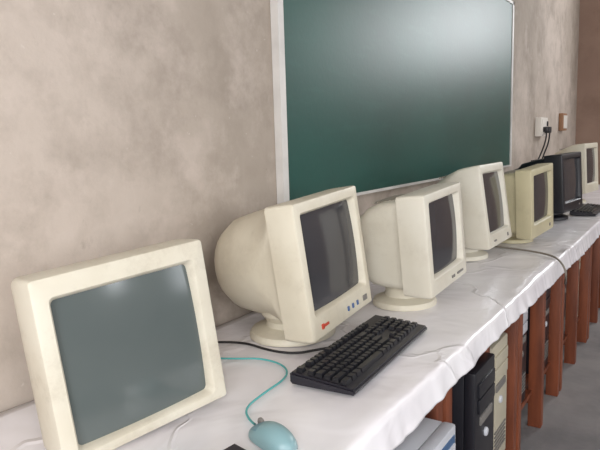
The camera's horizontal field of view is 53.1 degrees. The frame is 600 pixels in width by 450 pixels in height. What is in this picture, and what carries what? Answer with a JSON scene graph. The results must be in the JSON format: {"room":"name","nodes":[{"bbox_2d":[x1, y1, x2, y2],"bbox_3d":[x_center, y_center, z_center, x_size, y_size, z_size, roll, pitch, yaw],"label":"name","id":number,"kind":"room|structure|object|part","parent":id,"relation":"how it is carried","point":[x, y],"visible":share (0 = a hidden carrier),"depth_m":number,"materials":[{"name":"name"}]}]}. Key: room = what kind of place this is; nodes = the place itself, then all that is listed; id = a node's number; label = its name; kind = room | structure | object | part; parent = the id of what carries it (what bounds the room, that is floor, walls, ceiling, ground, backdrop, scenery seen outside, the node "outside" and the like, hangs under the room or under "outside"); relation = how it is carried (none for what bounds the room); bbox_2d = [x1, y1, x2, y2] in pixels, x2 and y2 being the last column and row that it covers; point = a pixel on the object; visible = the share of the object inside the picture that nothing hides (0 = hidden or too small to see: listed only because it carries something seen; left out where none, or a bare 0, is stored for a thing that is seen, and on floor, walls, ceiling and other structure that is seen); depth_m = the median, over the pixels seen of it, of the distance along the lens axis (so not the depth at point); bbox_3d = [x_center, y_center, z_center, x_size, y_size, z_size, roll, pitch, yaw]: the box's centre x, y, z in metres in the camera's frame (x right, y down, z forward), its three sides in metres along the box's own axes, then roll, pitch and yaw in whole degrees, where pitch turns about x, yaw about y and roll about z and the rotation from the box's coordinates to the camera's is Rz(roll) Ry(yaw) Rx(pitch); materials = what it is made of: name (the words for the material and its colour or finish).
{"room":"computer lab","nodes":[
{"label":"computer lab","id":0,"kind":"room"},
{"bbox_2d":[0,0,579,412],"bbox_3d":[0.218,-0.695,2.411,0.150,3.200,9.900,3,9,33],"label":"wall","id":1,"kind":"structure","parent":0,"point":[125,125],"depth_m":1.42,"materials":[{"name":"paint"}]},
{"bbox_2d":[270,0,513,203],"bbox_3d":[0.677,-0.764,2.941,0.027,1.085,2.742,3,9,33],"label":"chalkboard","id":2,"kind":"object","parent":1,"relation":"attached to","point":[371,96],"visible":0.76,"depth_m":2.46,"materials":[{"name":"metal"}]},
{"bbox_2d":[535,117,551,158],"bbox_3d":[1.895,-0.541,4.751,0.099,0.618,0.576,3,9,33],"label":"electrical socket","id":3,"kind":"object","parent":1,"relation":"attached to","point":[541,123],"visible":0.62,"depth_m":4.78,"materials":[{"name":"white plastic"}]},
{"bbox_2d":[559,113,567,130],"bbox_3d":[2.479,-0.970,5.649,0.045,0.160,0.200,3,9,33],"label":"electrical socket","id":4,"kind":"object","parent":1,"relation":"attached to","point":[562,116],"visible":1,"depth_m":5.58,"materials":[{"name":"brown wood"}]},
{"bbox_3d":[2.495,-0.969,5.638,0.007,0.120,0.160,4,9,33],"label":"socket plate","id":5,"kind":"part","parent":4,"relation":"part of","materials":[{"name":"white plastic"}]},
{"bbox_2d":[520,308,599,449],"bbox_3d":[2.208,1.058,1.363,4.800,0.100,9.900,3,9,33],"label":"floor","id":6,"kind":"structure","parent":0,"point":[571,419],"depth_m":2.74,"materials":[{"name":"concrete"}]},
{"bbox_2d":[425,400,442,421],"bbox_3d":[0.035,0.674,1.535,0.605,0.742,0.395,3,9,33],"label":"wooden desk","id":7,"kind":"object","parent":6,"relation":"on","point":[436,413],"visible":0.02,"depth_m":1.49,"materials":[{"name":"brown wood"}]},
{"bbox_2d":[394,417,455,449],"bbox_3d":[0.154,0.672,1.438,0.399,0.432,0.189,3,9,33],"label":"computer tower","id":8,"kind":"object","parent":7,"relation":"on","point":[430,434],"visible":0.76,"depth_m":1.33,"materials":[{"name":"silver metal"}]},
{"bbox_3d":[0.315,0.682,1.332,0.004,0.392,0.159,4,9,33],"label":"blue panel","id":9,"kind":"part","parent":8,"relation":"part of","materials":[{"name":"blue"}]},
{"bbox_2d":[443,319,518,449],"bbox_3d":[0.357,0.597,2.018,0.605,0.742,0.755,3,9,33],"label":"wooden desk","id":10,"kind":"object","parent":6,"relation":"on","point":[512,330],"visible":0.02,"depth_m":2.14,"materials":[{"name":"brown wood"}]},
{"bbox_3d":[0.371,0.667,1.598,0.055,0.717,0.044,4,9,33],"label":"leg","id":11,"kind":"part","parent":10,"relation":"part of","materials":[{"name":"red wood"}]},
{"bbox_2d":[452,352,494,449],"bbox_3d":[0.352,0.602,1.834,0.439,0.452,0.189,3,9,33],"label":"computer tower","id":12,"kind":"object","parent":10,"relation":"on","point":[473,394],"visible":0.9,"depth_m":1.65,"materials":[{"name":"black plastic"}]},
{"bbox_2d":[490,332,507,449],"bbox_3d":[0.485,0.575,2.107,0.439,0.422,0.184,3,9,33],"label":"computer tower","id":13,"kind":"object","parent":10,"relation":"on","point":[499,348],"visible":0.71,"depth_m":1.98,"materials":[{"name":"beige plastic"}]},
{"bbox_2d":[494,418,505,449],"bbox_3d":[0.667,0.707,2.007,0.006,0.075,0.126,4,9,33],"label":"grille","id":14,"kind":"object","parent":13,"relation":"attached to","point":[500,429],"depth_m":2.01,"materials":[{"name":"grey plastic"}]},
{"bbox_3d":[0.753,0.576,2.172,0.055,0.717,0.044,4,9,33],"label":"leg","id":15,"kind":"part","parent":10,"relation":"part of","materials":[{"name":"red wood"}]},
{"bbox_2d":[516,274,562,449],"bbox_3d":[0.798,0.492,2.680,0.605,0.742,0.830,3,9,33],"label":"wooden desk","id":16,"kind":"object","parent":6,"relation":"on","point":[534,387],"visible":0.16,"depth_m":2.57,"materials":[{"name":"brown wood"}]},
{"bbox_2d":[0,184,599,449],"bbox_3d":[0.993,0.109,2.908,0.665,0.080,7.140,3,9,33],"label":"tablecloth","id":17,"kind":"object","parent":16,"relation":"on","point":[472,313],"visible":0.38,"depth_m":1.32,"materials":[{"name":"white fabric"}]},
{"bbox_2d":[11,239,225,449],"bbox_3d":[-0.359,0.199,1.115,0.344,0.329,0.269,-9,11,-44],"label":"monitor","id":18,"kind":"object","parent":17,"relation":"on","point":[120,347],"visible":1,"depth_m":1.01,"materials":[{"name":"plastic"}]},
{"bbox_2d":[224,444,245,449],"bbox_3d":[-0.192,0.389,0.738,0.148,0.033,0.458,5,10,39],"label":"keyboard","id":19,"kind":"object","parent":17,"relation":"on","point":[234,446],"visible":1,"depth_m":0.94,"materials":[{"name":"black plastic"}]},
{"bbox_2d":[220,357,287,424],"bbox_3d":[-0.124,0.320,1.299,0.194,0.010,0.466,-7,9,-32],"label":"cable","id":20,"kind":"object","parent":17,"relation":"on","point":[278,363],"visible":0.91,"depth_m":1.26,"materials":[{"name":"teal plastic"}]},
{"bbox_2d":[218,341,325,353],"bbox_3d":[-0.122,0.297,1.457,0.374,0.014,0.194,3,9,33],"label":"cable","id":21,"kind":"object","parent":17,"relation":"on","point":[233,342],"depth_m":1.44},
{"bbox_2d":[248,417,297,449],"bbox_3d":[-0.047,0.349,1.010,0.057,0.033,0.112,-8,10,-36],"label":"computer mouse","id":22,"kind":"object","parent":17,"relation":"on","point":[267,435],"visible":1,"depth_m":0.99,"materials":[{"name":"teal plastic"}]},
{"bbox_2d":[214,186,371,346],"bbox_3d":[-0.049,0.095,1.581,0.368,0.378,0.356,3,9,30],"label":"monitor","id":23,"kind":"object","parent":17,"relation":"on","point":[300,264],"visible":1,"depth_m":1.46,"materials":[{"name":"beige plastic"}]},
{"bbox_2d":[290,315,426,395],"bbox_3d":[0.155,0.286,1.403,0.148,0.033,0.458,3,9,30],"label":"keyboard","id":24,"kind":"object","parent":17,"relation":"on","point":[347,365],"visible":1,"depth_m":1.33,"materials":[{"name":"black plastic"}]},
{"bbox_2d":[360,182,465,311],"bbox_3d":[0.312,0.058,1.828,0.304,0.362,0.319,3,9,33],"label":"monitor","id":25,"kind":"object","parent":17,"relation":"on","point":[414,243],"visible":0.98,"depth_m":1.71,"materials":[{"name":"white plastic"}]},
{"bbox_2d":[437,162,511,261],"bbox_3d":[0.666,-0.062,2.515,0.358,0.389,0.344,3,9,33],"label":"monitor","id":26,"kind":"object","parent":17,"relation":"on","point":[486,219],"visible":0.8,"depth_m":2.34,"materials":[{"name":"white plastic"}]},
{"bbox_2d":[501,163,552,243],"bbox_3d":[0.996,-0.109,2.876,0.336,0.364,0.348,5,10,38],"label":"monitor","id":27,"kind":"object","parent":17,"relation":"on","point":[529,190],"visible":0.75,"depth_m":2.72,"materials":[{"name":"plastic"}]},
{"bbox_2d":[495,246,566,284],"bbox_3d":[0.981,0.170,2.575,0.089,0.125,0.456,-6,9,-26],"label":"cable","id":28,"kind":"object","parent":17,"relation":"on","point":[556,258],"visible":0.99,"depth_m":2.50,"materials":[{"name":"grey plastic"}]},
{"bbox_2d":[515,152,582,220],"bbox_3d":[1.461,-0.237,3.599,0.354,0.391,0.356,5,11,41],"label":"monitor","id":29,"kind":"object","parent":17,"relation":"on","point":[567,167],"visible":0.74,"depth_m":3.45,"materials":[{"name":"black plastic"}]},
{"bbox_2d":[554,143,597,202],"bbox_3d":[1.965,-0.383,4.409,0.352,0.428,0.350,5,10,39],"label":"monitor","id":30,"kind":"object","parent":17,"relation":"on","point":[589,151],"visible":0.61,"depth_m":4.26,"materials":[{"name":"beige plastic"}]},
{"bbox_2d":[570,203,599,215],"bbox_3d":[1.847,-0.104,3.844,0.148,0.033,0.458,3,9,33],"label":"keyboard","id":31,"kind":"object","parent":17,"relation":"on","point":[587,209],"visible":0.85,"depth_m":3.71,"materials":[{"name":"black plastic"}]},
{"bbox_3d":[0.791,0.567,2.229,0.055,0.717,0.044,4,9,33],"label":"leg","id":32,"kind":"part","parent":16,"relation":"part of","materials":[{"name":"red wood"}]},
{"bbox_2d":[521,310,527,402],"bbox_3d":[0.705,0.512,2.509,0.439,0.422,0.184,3,9,33],"label":"computer tower","id":33,"kind":"object","parent":16,"relation":"on","point":[525,315],"visible":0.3,"depth_m":2.43,"materials":[{"name":"black"}]},
{"bbox_2d":[522,372,525,392],"bbox_3d":[0.887,0.645,2.409,0.006,0.075,0.126,4,9,33],"label":"grille","id":34,"kind":"object","parent":33,"relation":"attached to","point":[523,373],"depth_m":2.44,"materials":[{"name":"grey plastic"}]},
{"bbox_2d":[521,362,549,409],"bbox_3d":[0.792,0.705,2.718,0.495,0.020,0.790,4,9,33],"label":"shelf","id":35,"kind":"object","parent":16,"relation":"attached to","point":[530,391],"depth_m":2.57,"materials":[{"name":"red wood"}]},
{"bbox_3d":[1.011,0.515,2.559,0.055,0.717,0.044,4,9,33],"label":"leg","id":36,"kind":"part","parent":16,"relation":"part of","materials":[{"name":"red wood"}]},
{"bbox_2d":[526,287,550,373],"bbox_3d":[0.952,0.453,2.880,0.439,0.422,0.184,3,9,33],"label":"computer tower","id":37,"kind":"object","parent":16,"relation":"on","point":[548,291],"visible":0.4,"depth_m":2.76,"materials":[{"name":"black"}]},
{"bbox_2d":[544,340,548,360],"bbox_3d":[1.134,0.586,2.780,0.006,0.075,0.126,4,9,33],"label":"grille","id":38,"kind":"object","parent":37,"relation":"attached to","point":[546,341],"depth_m":2.81,"materials":[{"name":"grey plastic"}]},
{"bbox_3d":[1.215,0.466,2.865,0.055,0.717,0.044,4,9,33],"label":"leg","id":39,"kind":"part","parent":16,"relation":"part of","materials":[{"name":"red wood"}]},
{"bbox_2d":[559,247,590,390],"bbox_3d":[1.271,0.379,3.389,0.605,0.742,0.870,3,9,33],"label":"wooden desk","id":40,"kind":"object","parent":6,"relation":"on","point":[576,315],"visible":0.27,"depth_m":3.27,"materials":[{"name":"brown wood"}]},
{"bbox_3d":[1.253,0.457,2.922,0.055,0.717,0.044,4,9,33],"label":"leg","id":41,"kind":"part","parent":40,"relation":"part of","materials":[{"name":"red wood"}]},
{"bbox_2d":[563,269,567,338],"bbox_3d":[1.189,0.397,3.235,0.439,0.422,0.184,3,9,33],"label":"computer tower","id":42,"kind":"object","parent":40,"relation":"on","point":[567,269],"visible":0.09,"depth_m":3.17,"materials":[{"name":"black"}]},
{"bbox_2d":[563,315,579,343],"bbox_3d":[1.265,0.592,3.427,0.495,0.020,0.830,4,9,33],"label":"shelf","id":43,"kind":"object","parent":40,"relation":"attached to","point":[568,334],"depth_m":3.27,"materials":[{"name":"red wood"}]},
{"bbox_3d":[1.478,0.403,3.261,0.055,0.717,0.044,4,9,33],"label":"leg","id":44,"kind":"part","parent":40,"relation":"part of","materials":[{"name":"red wood"}]},
{"bbox_3d":[1.698,0.351,3.591,0.055,0.717,0.044,4,9,33],"label":"leg","id":45,"kind":"part","parent":40,"relation":"part of","materials":[{"name":"red wood"}]},
{"bbox_2d":[587,235,599,339],"bbox_3d":[1.744,0.267,4.099,0.605,0.742,0.830,3,9,33],"label":"wooden desk","id":46,"kind":"object","parent":6,"relation":"on","point":[594,281],"visible":0.16,"depth_m":3.94,"materials":[{"name":"brown wood"}]},
{"bbox_3d":[1.737,0.342,3.648,0.055,0.717,0.044,4,9,33],"label":"leg","id":47,"kind":"part","parent":46,"relation":"part of","materials":[{"name":"red wood"}]},
{"bbox_3d":[1.946,0.292,3.962,0.055,0.717,0.044,4,9,33],"label":"leg","id":48,"kind":"part","parent":46,"relation":"part of","materials":[{"name":"red wood"}]},
{"bbox_3d":[2.160,0.241,4.284,0.055,0.717,0.044,4,9,33],"label":"leg","id":49,"kind":"part","parent":46,"relation":"part of","materials":[{"name":"red wood"}]},
{"bbox_2d":[575,0,599,183],"bbox_3d":[4.839,-1.215,5.159,4.500,3.200,0.150,3,9,33],"label":"wall","id":50,"kind":"structure","parent":0,"point":[588,78],"depth_m":6.24,"materials":[{"name":"paint"}]}
]}

